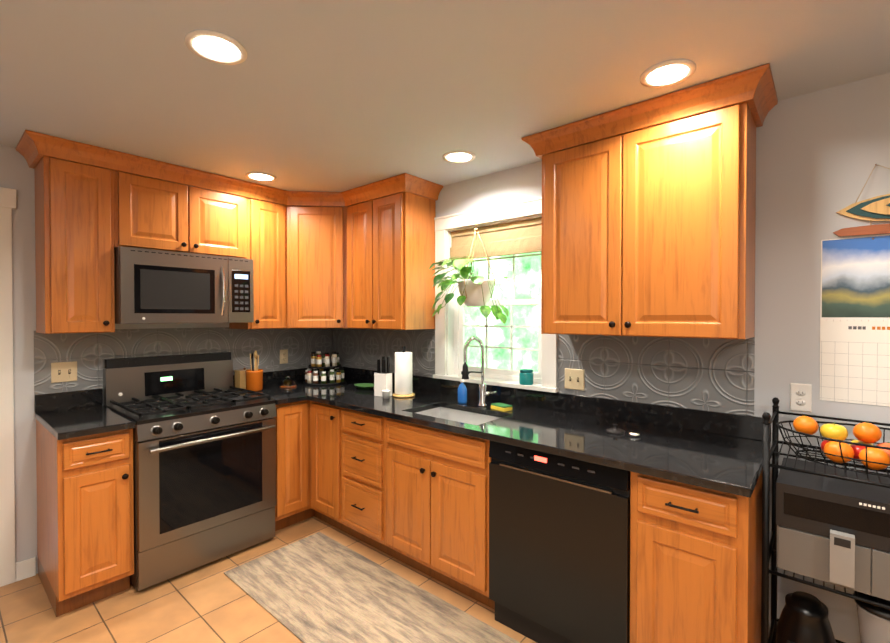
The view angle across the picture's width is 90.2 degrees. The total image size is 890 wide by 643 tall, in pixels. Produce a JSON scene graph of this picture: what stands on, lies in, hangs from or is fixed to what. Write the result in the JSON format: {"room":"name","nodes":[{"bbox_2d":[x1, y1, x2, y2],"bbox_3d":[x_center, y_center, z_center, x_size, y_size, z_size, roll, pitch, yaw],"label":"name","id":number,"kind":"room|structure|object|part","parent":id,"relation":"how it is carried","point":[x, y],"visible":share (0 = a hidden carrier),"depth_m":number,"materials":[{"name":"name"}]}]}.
{"room":"kitchen","nodes":[
{"label":"kitchen","id":0,"kind":"room"},
{"bbox_2d":[0,145,228,573],"bbox_3d":[-2.517,0.240,2.338,0.120,2.375,4.720,1,1,41],"label":"wall","id":1,"kind":"structure","parent":0,"point":[17,173],"depth_m":2.45,"materials":[{"name":"grey paint"}]},
{"bbox_2d":[0,187,35,586],"bbox_3d":[-3.117,0.364,1.529,0.024,2.145,2.508,1,1,41],"label":"door frame","id":2,"kind":"structure","parent":1,"relation":"attached to","point":[11,571],"depth_m":2.39,"materials":[{"name":"white"}]},
{"bbox_2d":[32,133,119,333],"bbox_3d":[-2.079,-0.443,2.493,0.319,1.008,0.297,1,1,41],"label":"upper cabinet","id":3,"kind":"object","parent":1,"relation":"attached to","point":[77,185],"depth_m":2.38,"materials":[{"name":"brown wood"}]},
{"bbox_2d":[34,327,332,412],"bbox_3d":[-1.659,0.273,3.243,0.003,0.460,1.990,1,1,41],"label":"backsplash","id":4,"kind":"structure","parent":1,"relation":"attached to","point":[89,353],"depth_m":2.98,"materials":[{"name":"metal"}]},
{"bbox_2d":[51,361,76,382],"bbox_3d":[-2.215,0.294,2.580,0.017,0.116,0.116,1,1,41],"label":"switch plate","id":5,"kind":"object","parent":4,"relation":"attached to","point":[63,371],"visible":1,"depth_m":2.58,"materials":[{"name":"beige plastic"}]},
{"bbox_2d":[280,349,287,363],"bbox_3d":[-1.319,0.287,3.630,0.009,0.115,0.070,1,1,41],"label":"electrical outlet plate","id":6,"kind":"object","parent":4,"relation":"attached to","point":[284,356],"visible":1,"depth_m":3.63,"materials":[{"name":"beige plastic"}]},
{"bbox_2d":[34,368,333,413],"bbox_3d":[-1.651,0.452,3.234,0.020,0.099,1.984,1,1,41],"label":"backsplash","id":7,"kind":"structure","parent":1,"relation":"attached to","point":[62,400],"depth_m":2.64,"materials":[{"name":"black stone"}]},
{"bbox_2d":[120,152,251,258],"bbox_3d":[-1.733,-0.690,2.893,0.319,0.522,0.765,1,1,41],"label":"upper cabinet","id":8,"kind":"object","parent":1,"relation":"attached to","point":[164,206],"depth_m":2.76,"materials":[{"name":"brown wood"}]},
{"bbox_2d":[114,246,253,323],"bbox_3d":[-1.688,-0.207,2.861,0.426,0.433,0.757,1,1,41],"label":"microwave","id":9,"kind":"object","parent":8,"relation":"attached to","point":[152,286],"visible":1,"depth_m":2.69,"materials":[{"name":"silver metal"}]},
{"bbox_2d":[229,183,287,328],"bbox_3d":[-1.387,-0.452,3.300,0.319,1.008,0.298,1,1,41],"label":"upper cabinet","id":10,"kind":"object","parent":1,"relation":"attached to","point":[269,204],"depth_m":3.20,"materials":[{"name":"brown wood"}]},
{"bbox_2d":[0,516,536,642],"bbox_3d":[-0.537,1.488,0.575,5.500,0.080,4.900,1,1,41],"label":"floor","id":11,"kind":"structure","parent":0,"point":[211,602],"depth_m":2.20,"materials":[{"name":"tile"}]},
{"bbox_2d":[35,418,133,616],"bbox_3d":[-1.956,0.986,2.401,0.650,0.880,0.302,1,1,41],"label":"base cabinet","id":12,"kind":"object","parent":11,"relation":"on","point":[85,486],"depth_m":2.20,"materials":[{"name":"brown wood"}]},
{"bbox_2d":[35,406,135,441],"bbox_3d":[-1.945,0.529,2.382,0.684,0.032,0.305,1,1,41],"label":"countertop","id":13,"kind":"structure","parent":12,"relation":"on","point":[83,421],"depth_m":2.28,"materials":[{"name":"black stone"}]},
{"bbox_2d":[103,352,276,590],"bbox_3d":[-1.568,0.827,2.770,0.742,1.190,0.757,1,1,41],"label":"stove","id":14,"kind":"object","parent":11,"relation":"on","point":[204,454],"visible":1,"depth_m":2.59,"materials":[{"name":"silver metal"}]},
{"bbox_2d":[274,402,337,530],"bbox_3d":[-0.931,0.976,3.331,0.995,0.880,0.909,1,1,41],"label":"base cabinet","id":15,"kind":"object","parent":11,"relation":"on","point":[306,444],"depth_m":2.99,"materials":[{"name":"brown wood"}]},
{"bbox_2d":[224,532,519,642],"bbox_3d":[-0.119,1.427,1.944,2.450,0.008,0.625,1,1,41],"label":"rug","id":16,"kind":"object","parent":11,"relation":"on","point":[319,587],"visible":1,"depth_m":2.26,"materials":[{"name":"fabric"}]},
{"bbox_2d":[489,440,629,642],"bbox_3d":[0.652,0.992,2.128,0.637,0.876,0.625,1,1,41],"label":"dishwasher","id":17,"kind":"object","parent":11,"relation":"on","point":[559,549],"visible":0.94,"depth_m":1.87,"materials":[{"name":"black metal"}]},
{"bbox_2d":[630,478,761,642],"bbox_3d":[1.047,0.993,1.804,0.375,0.880,0.649,1,1,41],"label":"base cabinet","id":18,"kind":"object","parent":11,"relation":"on","point":[695,578],"depth_m":1.56,"materials":[{"name":"brown wood"}]},
{"bbox_2d":[238,378,770,525],"bbox_3d":[-0.096,0.526,2.611,3.192,0.032,0.907,1,1,41],"label":"countertop","id":19,"kind":"structure","parent":18,"relation":"on","point":[712,475],"depth_m":2.03,"materials":[{"name":"black stone"}]},
{"bbox_2d":[234,368,248,388],"bbox_3d":[-1.495,0.422,3.308,0.096,0.158,0.116,1,1,41],"label":"wooden box","id":20,"kind":"object","parent":19,"relation":"on","point":[240,378],"visible":0.6,"depth_m":3.26,"materials":[{"name":"brown wood"}]},
{"bbox_2d":[245,351,262,391],"bbox_3d":[-1.385,0.356,3.220,0.122,0.292,0.122,1,1,41],"label":"utensil crock","id":21,"kind":"object","parent":19,"relation":"on","point":[254,377],"visible":0.98,"depth_m":3.18,"materials":[{"name":"orange ceramic"}]},
{"bbox_2d":[280,376,296,387],"bbox_3d":[-1.204,0.460,3.402,0.124,0.080,0.124,1,1,41],"label":"dish","id":22,"kind":"object","parent":19,"relation":"on","point":[287,383],"visible":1,"depth_m":3.37,"materials":[{"name":"brown wood"}]},
{"bbox_2d":[303,351,345,385],"bbox_3d":[-0.980,0.372,3.617,0.344,0.251,0.344,1,1,41],"label":"spice rack","id":23,"kind":"object","parent":19,"relation":"on","point":[335,375],"visible":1,"depth_m":3.54,"materials":[{"name":"black"}]},
{"bbox_2d":[354,383,373,389],"bbox_3d":[-0.591,0.487,3.311,0.203,0.027,0.156,1,1,41],"label":"dish","id":24,"kind":"object","parent":19,"relation":"on","point":[365,386],"visible":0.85,"depth_m":3.35,"materials":[{"name":"green ceramic"}]},
{"bbox_2d":[374,356,391,396],"bbox_3d":[-0.419,0.371,3.010,0.100,0.266,0.070,0,1,29],"label":"holder","id":25,"kind":"object","parent":19,"relation":"on","point":[383,380],"visible":1,"depth_m":2.99,"materials":[{"name":"white plastic"}]},
{"bbox_2d":[382,390,390,398],"bbox_3d":[-0.388,0.480,2.925,0.058,0.050,0.058,1,1,41],"label":"cup","id":26,"kind":"object","parent":19,"relation":"on","point":[386,394],"visible":0.98,"depth_m":2.90,"materials":[{"name":"white ceramic"}]},
{"bbox_2d":[392,346,414,397],"bbox_3d":[-0.281,0.334,3.010,0.156,0.340,0.156,1,1,41],"label":"paper towel","id":27,"kind":"object","parent":19,"relation":"on","point":[403,373],"visible":1,"depth_m":2.96,"materials":[{"name":"white paper"}]},
{"bbox_2d":[416,407,499,424],"bbox_3d":[0.063,0.691,2.501,0.554,0.295,0.354,1,1,41],"label":"sink","id":28,"kind":"object","parent":19,"relation":"in","point":[459,414],"depth_m":2.69,"materials":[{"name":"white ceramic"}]},
{"bbox_2d":[458,374,466,403],"bbox_3d":[0.103,0.416,2.752,0.066,0.182,0.056,1,1,41],"label":"soap bottle","id":29,"kind":"object","parent":19,"relation":"on","point":[462,394],"visible":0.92,"depth_m":2.74,"materials":[{"name":"blue plastic"}]},
{"bbox_2d":[461,336,495,406],"bbox_3d":[0.201,0.297,2.587,0.132,0.424,0.223,1,1,41],"label":"faucet","id":30,"kind":"object","parent":19,"relation":"on","point":[483,393],"visible":1,"depth_m":2.65,"materials":[{"name":"silver metal"}]},
{"bbox_2d":[491,403,511,411],"bbox_3d":[0.327,0.494,2.560,0.070,0.030,0.110,-1,1,-37],"label":"sponge","id":31,"kind":"object","parent":19,"relation":"on","point":[502,407],"visible":1,"depth_m":2.53,"materials":[{"name":"yellow"}]},
{"bbox_2d":[606,424,639,436],"bbox_3d":[0.822,0.497,2.046,0.156,0.036,0.084,1,1,41],"label":"stopper","id":32,"kind":"object","parent":19,"relation":"on","point":[614,430],"visible":1,"depth_m":2.04,"materials":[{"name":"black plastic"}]},
{"bbox_2d":[761,397,889,642],"bbox_3d":[1.494,0.880,1.542,0.617,1.113,0.413,1,1,41],"label":"rack","id":33,"kind":"object","parent":11,"relation":"on","point":[769,550],"visible":0.65,"depth_m":1.58,"materials":[{"name":"black metal"}]},
{"bbox_2d":[776,591,835,642],"bbox_3d":[1.334,1.140,1.638,0.180,0.235,0.201,1,1,41],"label":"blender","id":34,"kind":"object","parent":33,"relation":"on","point":[803,618],"visible":1,"depth_m":1.60,"materials":[{"name":"black plastic"}]},
{"bbox_2d":[776,457,889,600],"bbox_3d":[1.464,0.726,1.535,0.489,0.315,0.404,1,1,41],"label":"toaster oven","id":35,"kind":"object","parent":33,"relation":"on","point":[834,531],"visible":1,"depth_m":1.48,"materials":[{"name":"grey metal"}]},
{"bbox_2d":[776,416,889,477],"bbox_3d":[1.494,0.430,1.537,0.555,0.143,0.353,1,1,41],"label":"fruit basket","id":36,"kind":"object","parent":33,"relation":"on","point":[862,449],"visible":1,"depth_m":1.55,"materials":[{"name":"black metal"}]},
{"bbox_2d":[853,591,889,642],"bbox_3d":[1.487,1.086,1.468,0.202,0.347,0.160,1,1,41],"label":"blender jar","id":37,"kind":"object","parent":33,"relation":"on","point":[874,623],"visible":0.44,"depth_m":1.46,"materials":[{"name":"white plastic"}]},
{"bbox_2d":[0,0,889,191],"bbox_3d":[-0.537,-0.967,0.546,5.500,0.080,4.900,1,1,41],"label":"ceiling","id":38,"kind":"structure","parent":0,"point":[327,95],"depth_m":1.66,"materials":[{"name":"white paint"}]},
{"bbox_2d":[185,30,246,64],"bbox_3d":[-0.781,-0.934,1.518,0.190,0.007,0.190,1,1,41],"label":"recessed light","id":39,"kind":"object","parent":38,"relation":"in","point":[215,47],"visible":1,"depth_m":1.51,"materials":[{"name":"white"}]},
{"bbox_2d":[245,172,276,181],"bbox_3d":[-1.209,-0.950,2.914,0.190,0.007,0.190,1,1,41],"label":"recessed light","id":40,"kind":"object","parent":38,"relation":"in","point":[262,176],"visible":1,"depth_m":2.91,"materials":[{"name":"white"}]},
{"bbox_2d":[443,150,475,162],"bbox_3d":[0.081,-0.946,2.551,0.190,0.007,0.190,1,1,41],"label":"recessed light","id":41,"kind":"object","parent":38,"relation":"in","point":[459,156],"visible":1,"depth_m":2.54,"materials":[{"name":"white"}]},
{"bbox_2d":[640,59,695,87],"bbox_3d":[0.843,-0.936,1.680,0.190,0.007,0.190,1,1,41],"label":"recessed light","id":42,"kind":"object","parent":38,"relation":"in","point":[668,73],"visible":1,"depth_m":1.68,"materials":[{"name":"white"}]},
{"bbox_2d":[435,73,889,642],"bbox_3d":[1.052,0.240,2.320,5.320,2.375,0.140,1,1,41],"label":"wall","id":43,"kind":"structure","parent":0,"point":[821,153],"depth_m":1.85,"materials":[{"name":"grey paint"}]},
{"bbox_2d":[288,191,343,327],"bbox_3d":[-0.978,-0.455,3.550,0.614,1.008,0.614,1,1,41],"label":"upper cabinet","id":44,"kind":"object","parent":43,"relation":"attached to","point":[315,219],"depth_m":3.32,"materials":[{"name":"brown wood"}]},
{"bbox_2d":[344,175,439,329],"bbox_3d":[-0.410,-0.452,3.256,0.631,1.008,0.319,1,1,41],"label":"upper cabinet","id":45,"kind":"object","parent":43,"relation":"attached to","point":[389,224],"depth_m":3.08,"materials":[{"name":"brown wood"}]},
{"bbox_2d":[433,197,558,392],"bbox_3d":[0.332,-0.165,2.900,0.955,1.139,0.180,1,1,41],"label":"window","id":46,"kind":"structure","parent":43,"relation":"in","point":[450,327],"depth_m":2.95,"materials":[{"name":"white"}]},
{"bbox_2d":[429,210,508,323],"bbox_3d":[0.123,-0.351,2.743,0.568,0.730,0.402,1,1,41],"label":"hanging plant","id":47,"kind":"object","parent":46,"relation":"hanging from","point":[475,291],"visible":1,"depth_m":2.70,"materials":[{"name":"green plant"}]},
{"bbox_2d":[450,217,541,260],"bbox_3d":[0.318,-0.525,2.891,0.710,0.201,0.040,1,1,41],"label":"window blind","id":48,"kind":"object","parent":46,"relation":"attached to","point":[517,237],"visible":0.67,"depth_m":2.84,"materials":[{"name":"beige fabric"}]},
{"bbox_3d":[0.363,-0.124,2.949,0.726,1.008,0.065,1,1,41],"label":"frame","id":49,"kind":"part","parent":46,"relation":"part of","materials":[{"name":"white plastic"}]},
{"bbox_2d":[519,369,533,384],"bbox_3d":[0.496,0.337,2.702,0.086,0.090,0.086,1,1,41],"label":"jar","id":50,"kind":"object","parent":46,"relation":"on","point":[526,376],"visible":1,"depth_m":2.67,"materials":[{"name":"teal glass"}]},
{"bbox_2d":[333,328,754,415],"bbox_3d":[0.177,0.276,2.977,3.132,0.460,0.003,1,1,41],"label":"backsplash","id":51,"kind":"structure","parent":43,"relation":"attached to","point":[715,375],"depth_m":2.27,"materials":[{"name":"metal"}]},
{"bbox_2d":[565,368,584,390],"bbox_3d":[0.725,0.325,2.493,0.116,0.116,0.017,1,1,41],"label":"switch plate","id":52,"kind":"object","parent":51,"relation":"attached to","point":[574,379],"visible":1,"depth_m":2.49,"materials":[{"name":"beige plastic"}]},
{"bbox_2d":[334,366,770,441],"bbox_3d":[0.200,0.456,2.940,3.172,0.099,0.020,1,1,41],"label":"backsplash","id":53,"kind":"structure","parent":43,"relation":"attached to","point":[736,425],"depth_m":2.35,"materials":[{"name":"black stone"}]},
{"bbox_2d":[536,107,623,335],"bbox_3d":[0.747,-0.440,2.263,0.414,1.008,0.319,1,1,41],"label":"upper cabinet","id":54,"kind":"object","parent":43,"relation":"attached to","point":[582,270],"depth_m":2.12,"materials":[{"name":"brown wood"}]},
{"bbox_2d":[624,71,759,338],"bbox_3d":[1.082,-0.437,1.976,0.468,1.008,0.319,1,1,41],"label":"upper cabinet","id":55,"kind":"object","parent":43,"relation":"attached to","point":[648,217],"depth_m":1.83,"materials":[{"name":"brown wood"}]},
{"bbox_2d":[790,383,811,411],"bbox_3d":[1.485,0.318,1.850,0.070,0.115,0.009,1,1,41],"label":"electrical outlet plate","id":56,"kind":"object","parent":43,"relation":"attached to","point":[800,397],"visible":1,"depth_m":1.85,"materials":[{"name":"white plastic"}]},
{"bbox_2d":[820,234,889,406],"bbox_3d":[1.646,-0.004,1.708,0.305,0.653,0.010,1,1,41],"label":"calendar","id":57,"kind":"object","parent":43,"relation":"attached to","point":[855,326],"visible":1,"depth_m":1.74,"materials":[{"name":"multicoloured paper"}]},
{"bbox_2d":[833,164,889,236],"bbox_3d":[1.694,-0.468,1.644,0.385,0.273,0.035,1,1,41],"label":"plaque","id":58,"kind":"object","parent":43,"relation":"attached to","point":[876,208],"visible":1,"depth_m":1.70,"materials":[{"name":"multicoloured wood"}]},
{"label":"outside","id":59,"kind":"structure","parent":0,"visible":0},
{"bbox_2d":[465,252,540,371],"bbox_3d":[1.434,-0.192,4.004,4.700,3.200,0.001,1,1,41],"label":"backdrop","id":60,"kind":"structure","parent":59,"point":[505,340],"depth_m":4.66,"materials":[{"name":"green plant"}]}
]}

